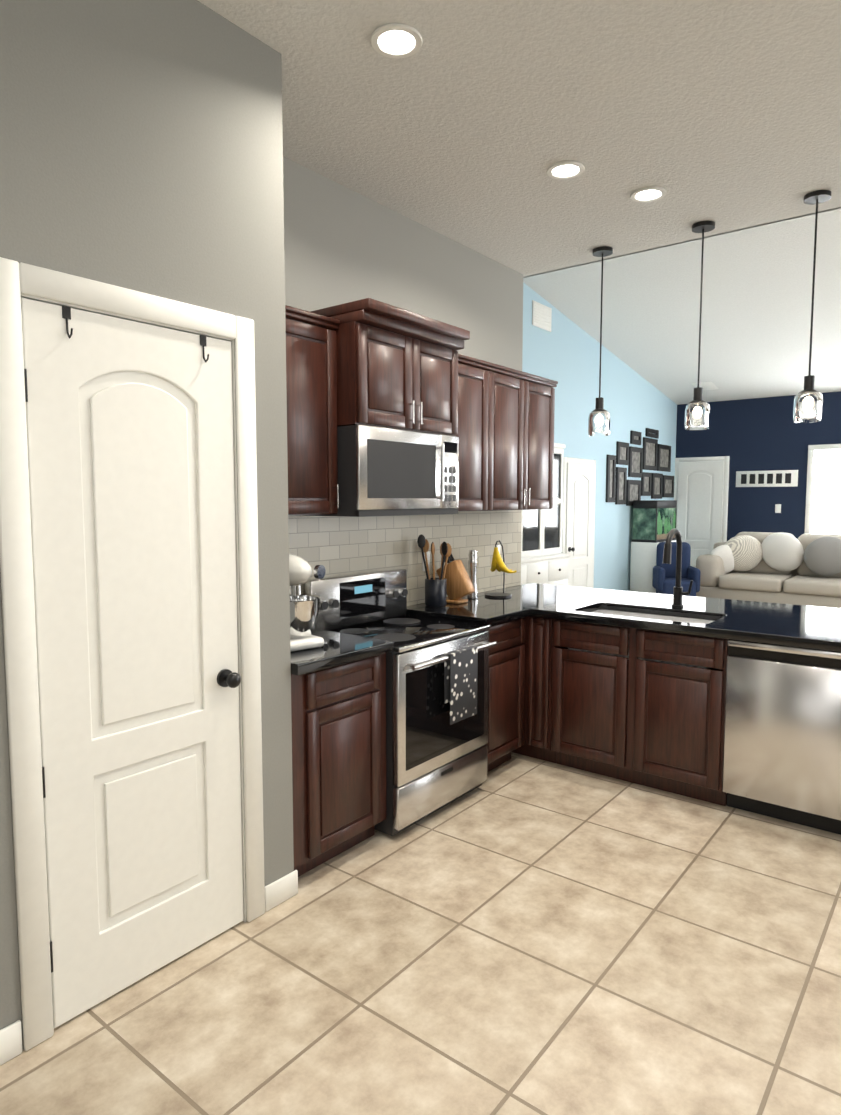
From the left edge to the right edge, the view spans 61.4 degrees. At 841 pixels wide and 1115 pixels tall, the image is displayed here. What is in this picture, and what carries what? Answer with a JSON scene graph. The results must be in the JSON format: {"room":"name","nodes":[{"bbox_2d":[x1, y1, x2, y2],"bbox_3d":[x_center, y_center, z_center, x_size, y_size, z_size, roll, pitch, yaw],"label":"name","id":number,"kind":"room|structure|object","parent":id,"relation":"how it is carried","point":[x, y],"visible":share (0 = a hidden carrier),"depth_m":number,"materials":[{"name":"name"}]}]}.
{"room":"kitchen","nodes":[
{"label":"kitchen","id":0,"kind":"room"},
{"bbox_2d":[0,0,293,1049],"bbox_3d":[-2.053,-0.125,1.268,0.594,3.230,4.230,4,6,38],"label":"wall","id":1,"kind":"structure","parent":0,"point":[140,144],"depth_m":2.27,"materials":[{"name":"grey paint"}]},
{"bbox_2d":[21,298,243,1028],"bbox_3d":[-0.869,0.329,2.298,0.111,2.142,0.710,4,6,38],"label":"pantry door","id":2,"kind":"structure","parent":1,"relation":"in","point":[130,458],"depth_m":2.27,"materials":[{"name":"white paint"}]},
{"bbox_2d":[62,306,72,338],"bbox_3d":[-1.012,-0.678,2.041,0.033,0.092,0.024,4,6,38],"label":"hook","id":3,"kind":"object","parent":2,"relation":"attached to","point":[66,312],"depth_m":2.05,"materials":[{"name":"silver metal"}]},
{"bbox_2d":[200,335,208,362],"bbox_3d":[-0.728,-0.708,2.402,0.033,0.092,0.024,4,6,38],"label":"hook","id":4,"kind":"object","parent":2,"relation":"attached to","point":[202,338],"depth_m":2.41,"materials":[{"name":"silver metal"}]},
{"bbox_2d":[0,257,264,1050],"bbox_3d":[-0.923,0.284,2.344,0.138,2.240,0.880,4,6,38],"label":"door frame","id":5,"kind":"structure","parent":1,"relation":"attached to","point":[18,281],"depth_m":2.05,"materials":[{"name":"white paint"}]},
{"bbox_2d":[0,870,297,1064],"bbox_3d":[-1.810,1.450,1.212,0.014,0.100,4.242,4,6,38],"label":"baseboard","id":6,"kind":"structure","parent":1,"relation":"attached to","point":[281,890],"depth_m":2.74,"materials":[{"name":"white paint"}]},
{"bbox_2d":[283,156,522,370],"bbox_3d":[-0.199,-0.364,4.195,0.120,3.230,2.920,4,6,38],"label":"wall","id":7,"kind":"structure","parent":0,"point":[343,244],"depth_m":4.01,"materials":[{"name":"grey paint"}]},
{"bbox_2d":[285,305,339,514],"bbox_3d":[-0.667,-0.638,3.182,0.362,0.890,0.547,4,6,38],"label":"upper cabinet","id":8,"kind":"object","parent":7,"relation":"attached to","point":[311,389],"visible":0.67,"depth_m":3.17,"materials":[{"name":"brown wood"}]},
{"bbox_2d":[310,298,469,435],"bbox_3d":[-0.186,-0.921,3.645,0.519,0.550,0.800,4,6,38],"label":"upper cabinet","id":9,"kind":"object","parent":7,"relation":"attached to","point":[397,367],"visible":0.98,"depth_m":3.41,"materials":[{"name":"brown wood"}]},
{"bbox_2d":[301,425,458,516],"bbox_3d":[-0.198,-0.434,3.695,0.488,0.420,0.797,4,6,38],"label":"microwave","id":10,"kind":"object","parent":9,"relation":"attached to","point":[388,472],"visible":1,"depth_m":3.46,"materials":[{"name":"grey metal"}]},
{"bbox_2d":[288,510,521,605],"bbox_3d":[-0.111,0.012,4.233,0.008,0.571,2.798,4,6,38],"label":"backsplash","id":11,"kind":"structure","parent":7,"relation":"attached to","point":[334,546],"depth_m":4.28,"materials":[{"name":"tile"}]},
{"bbox_2d":[422,552,429,570],"bbox_3d":[0.036,0.025,4.409,0.006,0.120,0.075,4,6,38],"label":"electrical outlet","id":12,"kind":"object","parent":11,"relation":"attached to","point":[428,559],"visible":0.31,"depth_m":4.41,"materials":[{"name":"white paint"}]},
{"bbox_2d":[456,354,495,510],"bbox_3d":[0.157,-0.715,4.254,0.329,0.870,0.537,4,6,38],"label":"upper cabinet","id":13,"kind":"object","parent":7,"relation":"attached to","point":[476,379],"depth_m":4.22,"materials":[{"name":"brown wood"}]},
{"bbox_2d":[496,366,557,510],"bbox_3d":[0.532,-0.754,4.730,0.329,0.870,0.917,4,6,38],"label":"upper cabinet","id":14,"kind":"object","parent":7,"relation":"attached to","point":[505,435],"depth_m":4.65,"materials":[{"name":"brown wood"}]},
{"bbox_2d":[0,752,840,1114],"bbox_3d":[3.559,1.332,3.878,9.650,0.100,15.070,4,6,38],"label":"floor","id":15,"kind":"structure","parent":0,"point":[518,934],"depth_m":2.34,"materials":[{"name":"tile"}]},
{"bbox_2d":[291,653,385,876],"bbox_3d":[-0.561,0.881,3.244,0.604,0.903,0.581,4,6,38],"label":"base cabinet","id":16,"kind":"object","parent":15,"relation":"on","point":[338,715],"visible":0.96,"depth_m":3.03,"materials":[{"name":"brown wood"}]},
{"bbox_2d":[290,629,393,675],"bbox_3d":[-0.548,0.407,3.198,0.634,0.045,0.584,4,6,38],"label":"countertop","id":17,"kind":"structure","parent":16,"relation":"on","point":[338,648],"depth_m":3.05,"materials":[{"name":"black stone"}]},
{"bbox_2d":[289,554,325,651],"bbox_3d":[-0.587,0.186,3.126,0.242,0.406,0.377,-4,6,-42],"label":"stand mixer","id":18,"kind":"object","parent":17,"relation":"on","point":[304,609],"visible":0.52,"depth_m":3.03,"materials":[{"name":"metal"}]},
{"bbox_2d":[305,569,496,835],"bbox_3d":[-0.080,0.699,3.718,0.702,1.188,0.763,4,6,38],"label":"range","id":19,"kind":"object","parent":15,"relation":"on","point":[437,671],"visible":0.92,"depth_m":3.54,"materials":[{"name":"grey metal"}]},
{"bbox_2d":[444,646,477,724],"bbox_3d":[0.203,0.634,3.536,0.040,0.348,0.235,4,6,38],"label":"towel","id":20,"kind":"object","parent":19,"relation":"hanging from","point":[461,665],"depth_m":3.50,"materials":[{"name":"fabric"}]},
{"bbox_2d":[485,617,524,771],"bbox_3d":[0.248,0.797,4.271,0.604,0.903,0.480,4,6,38],"label":"base cabinet","id":21,"kind":"object","parent":15,"relation":"on","point":[506,674],"visible":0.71,"depth_m":4.10,"materials":[{"name":"brown wood"}]},
{"bbox_2d":[406,599,529,625],"bbox_3d":[0.247,0.325,4.206,0.634,0.045,0.443,4,6,38],"label":"countertop","id":22,"kind":"structure","parent":21,"relation":"on","point":[471,611],"depth_m":4.11,"materials":[{"name":"black stone"}]},
{"bbox_2d":[417,534,451,606],"bbox_3d":[0.092,0.076,4.286,0.200,0.436,0.210,4,6,38],"label":"utensil crock","id":23,"kind":"object","parent":22,"relation":"on","point":[435,592],"visible":1,"depth_m":4.25,"materials":[{"name":"black ceramic"}]},
{"bbox_2d":[511,616,556,762],"bbox_3d":[0.650,0.765,4.655,0.760,0.903,0.605,4,6,38],"label":"base cabinet","id":24,"kind":"object","parent":15,"relation":"on","point":[538,643],"visible":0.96,"depth_m":4.24,"materials":[{"name":"brown wood"}]},
{"bbox_2d":[521,443,569,585],"bbox_3d":[1.127,-0.167,7.862,0.464,2.240,1.540,4,6,38],"label":"hutch","id":25,"kind":"object","parent":15,"relation":"on","point":[544,559],"visible":0.27,"depth_m":8.03,"materials":[{"name":"white paint"}]},
{"bbox_2d":[551,610,727,805],"bbox_3d":[1.335,0.809,4.119,0.973,0.903,0.605,4,6,38],"label":"base cabinet","id":26,"kind":"object","parent":15,"relation":"on","point":[651,724],"visible":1,"depth_m":3.85,"materials":[{"name":"brown wood"}]},
{"bbox_2d":[478,591,601,606],"bbox_3d":[0.674,0.296,4.551,0.870,0.045,0.390,4,6,38],"label":"countertop","id":27,"kind":"structure","parent":26,"relation":"on","point":[554,600],"depth_m":4.53,"materials":[{"name":"black stone"}]},
{"bbox_2d":[467,550,477,598],"bbox_3d":[0.340,0.107,4.613,0.072,0.320,0.072,4,6,38],"label":"pepper mill","id":28,"kind":"object","parent":27,"relation":"on","point":[472,562],"visible":0.9,"depth_m":4.59,"materials":[{"name":"silver metal"}]},
{"bbox_2d":[485,540,516,597],"bbox_3d":[0.526,0.071,4.728,0.213,0.374,0.195,4,6,38],"label":"stand","id":29,"kind":"object","parent":27,"relation":"on","point":[498,564],"visible":1,"depth_m":4.70,"materials":[{"name":"black metal"}]},
{"bbox_2d":[461,596,840,651],"bbox_3d":[1.125,0.350,3.893,2.404,0.045,0.150,4,6,38],"label":"countertop","id":30,"kind":"structure","parent":26,"relation":"on","point":[736,631],"depth_m":3.65,"materials":[{"name":"black stone"}]},
{"bbox_2d":[436,553,474,603],"bbox_3d":[0.221,0.114,4.429,0.236,0.336,0.122,3,6,33],"label":"knife block","id":31,"kind":"object","parent":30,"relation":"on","point":[459,585],"visible":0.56,"depth_m":4.38,"materials":[{"name":"brown wood"}]},
{"bbox_2d":[491,583,840,622],"bbox_3d":[1.589,0.302,4.480,2.404,0.045,0.689,4,6,38],"label":"countertop","id":32,"kind":"structure","parent":26,"relation":"on","point":[694,607],"depth_m":4.37,"materials":[{"name":"black stone"}]},
{"bbox_2d":[568,610,712,668],"bbox_3d":[1.307,0.457,4.073,0.784,0.194,0.439,4,6,38],"label":"sink","id":33,"kind":"object","parent":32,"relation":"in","point":[662,617],"depth_m":4.17,"materials":[{"name":"metal"}]},
{"bbox_2d":[663,528,692,606],"bbox_3d":[1.510,0.067,4.160,0.122,0.474,0.266,4,6,38],"label":"faucet","id":34,"kind":"object","parent":32,"relation":"on","point":[678,592],"visible":1,"depth_m":4.23,"materials":[{"name":"black metal"}]},
{"bbox_2d":[702,611,840,634],"bbox_3d":[1.900,0.375,3.590,0.810,0.045,0.390,4,6,38],"label":"countertop","id":35,"kind":"structure","parent":26,"relation":"on","point":[812,627],"depth_m":3.72,"materials":[{"name":"black stone"}]},
{"bbox_2d":[630,500,676,592],"bbox_3d":[3.663,-0.099,11.062,0.438,1.581,0.880,4,6,38],"label":"aquarium","id":36,"kind":"object","parent":15,"relation":"on","point":[654,522],"visible":0.73,"depth_m":10.74,"materials":[{"name":"green glass"}]},
{"bbox_2d":[652,542,700,596],"bbox_3d":[3.707,0.271,10.293,0.580,0.970,0.570,1,5,8],"label":"accent chair","id":37,"kind":"object","parent":15,"relation":"on","point":[664,579],"visible":0.73,"depth_m":10.34,"materials":[{"name":"blue fabric"}]},
{"bbox_2d":[696,532,840,607],"bbox_3d":[5.864,0.238,9.743,3.760,1.125,1.250,4,6,38],"label":"sofa","id":38,"kind":"object","parent":15,"relation":"on","point":[786,568],"visible":0.96,"depth_m":10.07,"materials":[{"name":"fabric"}]},
{"bbox_2d":[710,545,733,572],"bbox_3d":[4.510,0.026,10.531,0.396,0.438,0.321,4,6,38],"label":"pillow","id":39,"kind":"object","parent":38,"relation":"on","point":[725,553],"depth_m":10.43,"materials":[{"name":"white fabric"}]},
{"bbox_2d":[725,535,762,571],"bbox_3d":[4.757,-0.061,10.482,0.527,0.552,0.357,4,6,38],"label":"pillow","id":40,"kind":"object","parent":38,"relation":"on","point":[743,552],"depth_m":10.40,"materials":[{"name":"beige fabric"}]},
{"bbox_2d":[761,532,803,570],"bbox_3d":[5.216,-0.079,10.222,0.591,0.571,0.315,4,6,38],"label":"pillow","id":41,"kind":"object","parent":38,"relation":"on","point":[780,551],"depth_m":10.14,"materials":[{"name":"white fabric"}]},
{"bbox_2d":[803,537,840,575],"bbox_3d":[5.635,-0.017,9.820,0.560,0.552,0.319,4,6,38],"label":"pillow","id":42,"kind":"object","parent":38,"relation":"on","point":[821,555],"depth_m":9.77,"materials":[{"name":"grey fabric"}]},
{"bbox_2d":[722,639,840,834],"bbox_3d":[1.951,0.852,3.623,0.603,0.899,0.585,4,6,38],"label":"dishwasher","id":43,"kind":"object","parent":15,"relation":"on","point":[782,747],"visible":0.83,"depth_m":3.42,"materials":[{"name":"grey metal"}]},
{"bbox_2d":[198,0,840,404],"bbox_3d":[3.559,-2.583,3.558,9.650,1.338,15.070,4,6,38],"label":"ceiling","id":44,"kind":"structure","parent":0,"point":[469,123],"depth_m":3.31,"materials":[{"name":"white paint"}]},
{"bbox_2d":[371,23,422,58],"bbox_3d":[-0.085,-1.843,2.530,0.186,0.010,0.186,4,6,38],"label":"recessed light","id":45,"kind":"object","parent":44,"relation":"in","point":[395,40],"visible":0.98,"depth_m":2.53,"materials":[{"name":"white paint"}]},
{"bbox_2d":[547,161,584,179],"bbox_3d":[0.721,-1.924,3.521,0.186,0.010,0.186,4,6,38],"label":"recessed light","id":46,"kind":"object","parent":44,"relation":"in","point":[562,170],"visible":1,"depth_m":3.52,"materials":[{"name":"white paint"}]},
{"bbox_2d":[588,246,612,435],"bbox_3d":[1.197,-1.421,4.705,0.144,1.206,0.144,4,6,38],"label":"pendant light","id":47,"kind":"object","parent":44,"relation":"hanging from","point":[599,420],"visible":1,"depth_m":4.69,"materials":[{"name":"clear glass"}]},
{"bbox_2d":[630,186,666,202],"bbox_3d":[1.222,-1.947,3.800,0.186,0.010,0.186,4,6,38],"label":"recessed light","id":48,"kind":"object","parent":44,"relation":"in","point":[648,194],"visible":0.98,"depth_m":3.80,"materials":[{"name":"white paint"}]},
{"bbox_2d":[684,221,714,429],"bbox_3d":[1.690,-1.386,4.281,0.144,1.206,0.144,4,6,38],"label":"pendant light","id":49,"kind":"object","parent":44,"relation":"hanging from","point":[697,412],"visible":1,"depth_m":4.27,"materials":[{"name":"clear glass"}]},
{"bbox_2d":[692,382,717,390],"bbox_3d":[4.462,-2.684,11.108,0.300,0.070,0.396,4,6,38],"label":"ceiling vent","id":50,"kind":"object","parent":44,"relation":"in","point":[707,385],"visible":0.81,"depth_m":11.07,"materials":[{"name":"white metal"}]},
{"bbox_2d":[793,190,830,422],"bbox_3d":[2.138,-1.352,3.866,0.144,1.206,0.144,4,6,38],"label":"pendant light","id":51,"kind":"object","parent":44,"relation":"hanging from","point":[808,404],"visible":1,"depth_m":3.85,"materials":[{"name":"clear glass"}]},
{"bbox_2d":[522,282,676,590],"bbox_3d":[1.094,-1.328,8.227,0.150,4.495,10.960,4,6,38],"label":"wall","id":52,"kind":"structure","parent":0,"point":[565,352],"depth_m":9.94,"materials":[{"name":"blue paint"}]},
{"bbox_2d":[532,300,551,331],"bbox_3d":[1.445,-2.861,8.412,0.016,0.280,0.460,4,6,38],"label":"air vent","id":53,"kind":"object","parent":52,"relation":"in","point":[541,316],"visible":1,"depth_m":8.39,"materials":[{"name":"white metal"}]},
{"bbox_2d":[561,457,595,587],"bbox_3d":[2.117,-0.247,9.480,0.020,2.135,0.960,4,6,38],"label":"door frame","id":54,"kind":"structure","parent":52,"relation":"attached to","point":[566,460],"depth_m":9.13,"materials":[{"name":"white paint"}]},
{"bbox_2d":[565,463,594,587],"bbox_3d":[2.156,-0.211,9.452,0.111,2.052,0.804,4,6,38],"label":"door","id":55,"kind":"structure","parent":52,"relation":"in","point":[580,486],"depth_m":9.43,"materials":[{"name":"white paint"}]},
{"bbox_2d":[606,455,615,501],"bbox_3d":[2.740,-1.133,10.195,0.030,0.675,0.273,4,6,38],"label":"picture frame","id":56,"kind":"object","parent":52,"relation":"attached to","point":[610,476],"visible":1,"depth_m":10.19,"materials":[{"name":"black wood"}]},
{"bbox_2d":[615,467,626,503],"bbox_3d":[2.972,-1.059,10.497,0.030,0.545,0.341,4,6,38],"label":"picture frame","id":57,"kind":"object","parent":52,"relation":"attached to","point":[621,485],"visible":1,"depth_m":10.49,"materials":[{"name":"black wood"}]},
{"bbox_2d":[616,441,628,464],"bbox_3d":[2.993,-1.539,10.485,0.030,0.327,0.410,4,6,38],"label":"picture frame","id":58,"kind":"object","parent":52,"relation":"attached to","point":[622,453],"visible":1,"depth_m":10.47,"materials":[{"name":"black wood"}]},
{"bbox_2d":[626,480,640,505],"bbox_3d":[3.277,-0.993,10.893,0.030,0.392,0.512,4,6,38],"label":"picture frame","id":59,"kind":"object","parent":52,"relation":"attached to","point":[633,489],"visible":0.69,"depth_m":10.85,"materials":[{"name":"black wood"}]},
{"bbox_2d":[628,446,642,477],"bbox_3d":[3.309,-1.463,10.895,0.030,0.458,0.512,4,6,38],"label":"picture frame","id":60,"kind":"object","parent":52,"relation":"attached to","point":[635,467],"visible":0.92,"depth_m":10.89,"materials":[{"name":"black wood"}]},
{"bbox_2d":[630,430,641,444],"bbox_3d":[3.299,-1.831,10.852,0.030,0.196,0.376,4,6,38],"label":"picture frame","id":61,"kind":"object","parent":52,"relation":"attached to","point":[635,437],"visible":1,"depth_m":10.81,"materials":[{"name":"black wood"}]},
{"bbox_2d":[641,472,651,495],"bbox_3d":[3.594,-1.167,11.283,0.030,0.370,0.376,4,6,38],"label":"picture frame","id":62,"kind":"object","parent":52,"relation":"attached to","point":[646,478],"visible":0.96,"depth_m":11.27,"materials":[{"name":"black wood"}]},
{"bbox_2d":[643,437,657,470],"bbox_3d":[3.678,-1.654,11.351,0.030,0.501,0.580,4,6,38],"label":"picture frame","id":63,"kind":"object","parent":52,"relation":"attached to","point":[650,448],"visible":0.94,"depth_m":11.35,"materials":[{"name":"black wood"}]},
{"bbox_2d":[645,428,658,437],"bbox_3d":[3.721,-1.995,11.377,0.030,0.131,0.512,4,6,38],"label":"picture frame","id":64,"kind":"object","parent":52,"relation":"attached to","point":[649,432],"visible":1,"depth_m":11.34,"materials":[{"name":"black wood"}]},
{"bbox_2d":[651,473,662,498],"bbox_3d":[3.889,-1.176,11.659,0.030,0.414,0.444,4,6,38],"label":"picture frame","id":65,"kind":"object","parent":52,"relation":"attached to","point":[656,484],"visible":0.94,"depth_m":11.65,"materials":[{"name":"black wood"}]},
{"bbox_2d":[657,444,670,471],"bbox_3d":[4.079,-1.663,11.862,0.030,0.436,0.580,4,6,38],"label":"picture frame","id":66,"kind":"object","parent":52,"relation":"attached to","point":[664,458],"visible":0.96,"depth_m":11.85,"materials":[{"name":"black wood"}]},
{"bbox_2d":[662,475,673,496],"bbox_3d":[4.227,-1.211,12.088,0.030,0.370,0.512,4,6,38],"label":"picture frame","id":67,"kind":"object","parent":52,"relation":"attached to","point":[668,487],"visible":0.96,"depth_m":12.07,"materials":[{"name":"black wood"}]},
{"bbox_2d":[676,391,840,540],"bbox_3d":[8.227,-0.828,9.540,9.500,3.282,0.150,4,6,38],"label":"wall","id":68,"kind":"structure","parent":0,"point":[762,434],"depth_m":11.50,"materials":[{"name":"blue paint"}]},
{"bbox_2d":[676,461,723,567],"bbox_3d":[4.754,-0.520,12.129,0.754,2.232,0.111,4,6,38],"label":"door","id":69,"kind":"structure","parent":68,"relation":"in","point":[700,504],"depth_m":12.11,"materials":[{"name":"white paint"}]},
{"bbox_2d":[674,456,729,541],"bbox_3d":[4.785,-0.557,12.166,0.910,2.315,0.020,4,6,38],"label":"door frame","id":70,"kind":"structure","parent":68,"relation":"attached to","point":[726,459],"depth_m":11.90,"materials":[{"name":"white paint"}]},
{"bbox_2d":[736,470,797,486],"bbox_3d":[5.595,-1.275,11.469,0.920,0.260,0.021,4,6,38],"label":"picture frame","id":71,"kind":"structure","parent":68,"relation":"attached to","point":[780,478],"depth_m":11.45,"materials":[{"name":"white paint"}]},
{"bbox_2d":[775,504,780,512],"bbox_3d":[5.750,-0.787,11.393,0.085,0.140,0.010,4,6,38],"label":"switch plate","id":72,"kind":"object","parent":68,"relation":"attached to","point":[777,508],"visible":1,"depth_m":11.39,"materials":[{"name":"white paint"}]},
{"bbox_2d":[804,444,840,533],"bbox_3d":[6.724,-0.968,10.597,1.700,1.490,0.030,4,6,38],"label":"window","id":73,"kind":"structure","parent":68,"relation":"in","point":[823,504],"depth_m":10.97,"materials":[{"name":"white glass"}]}
]}

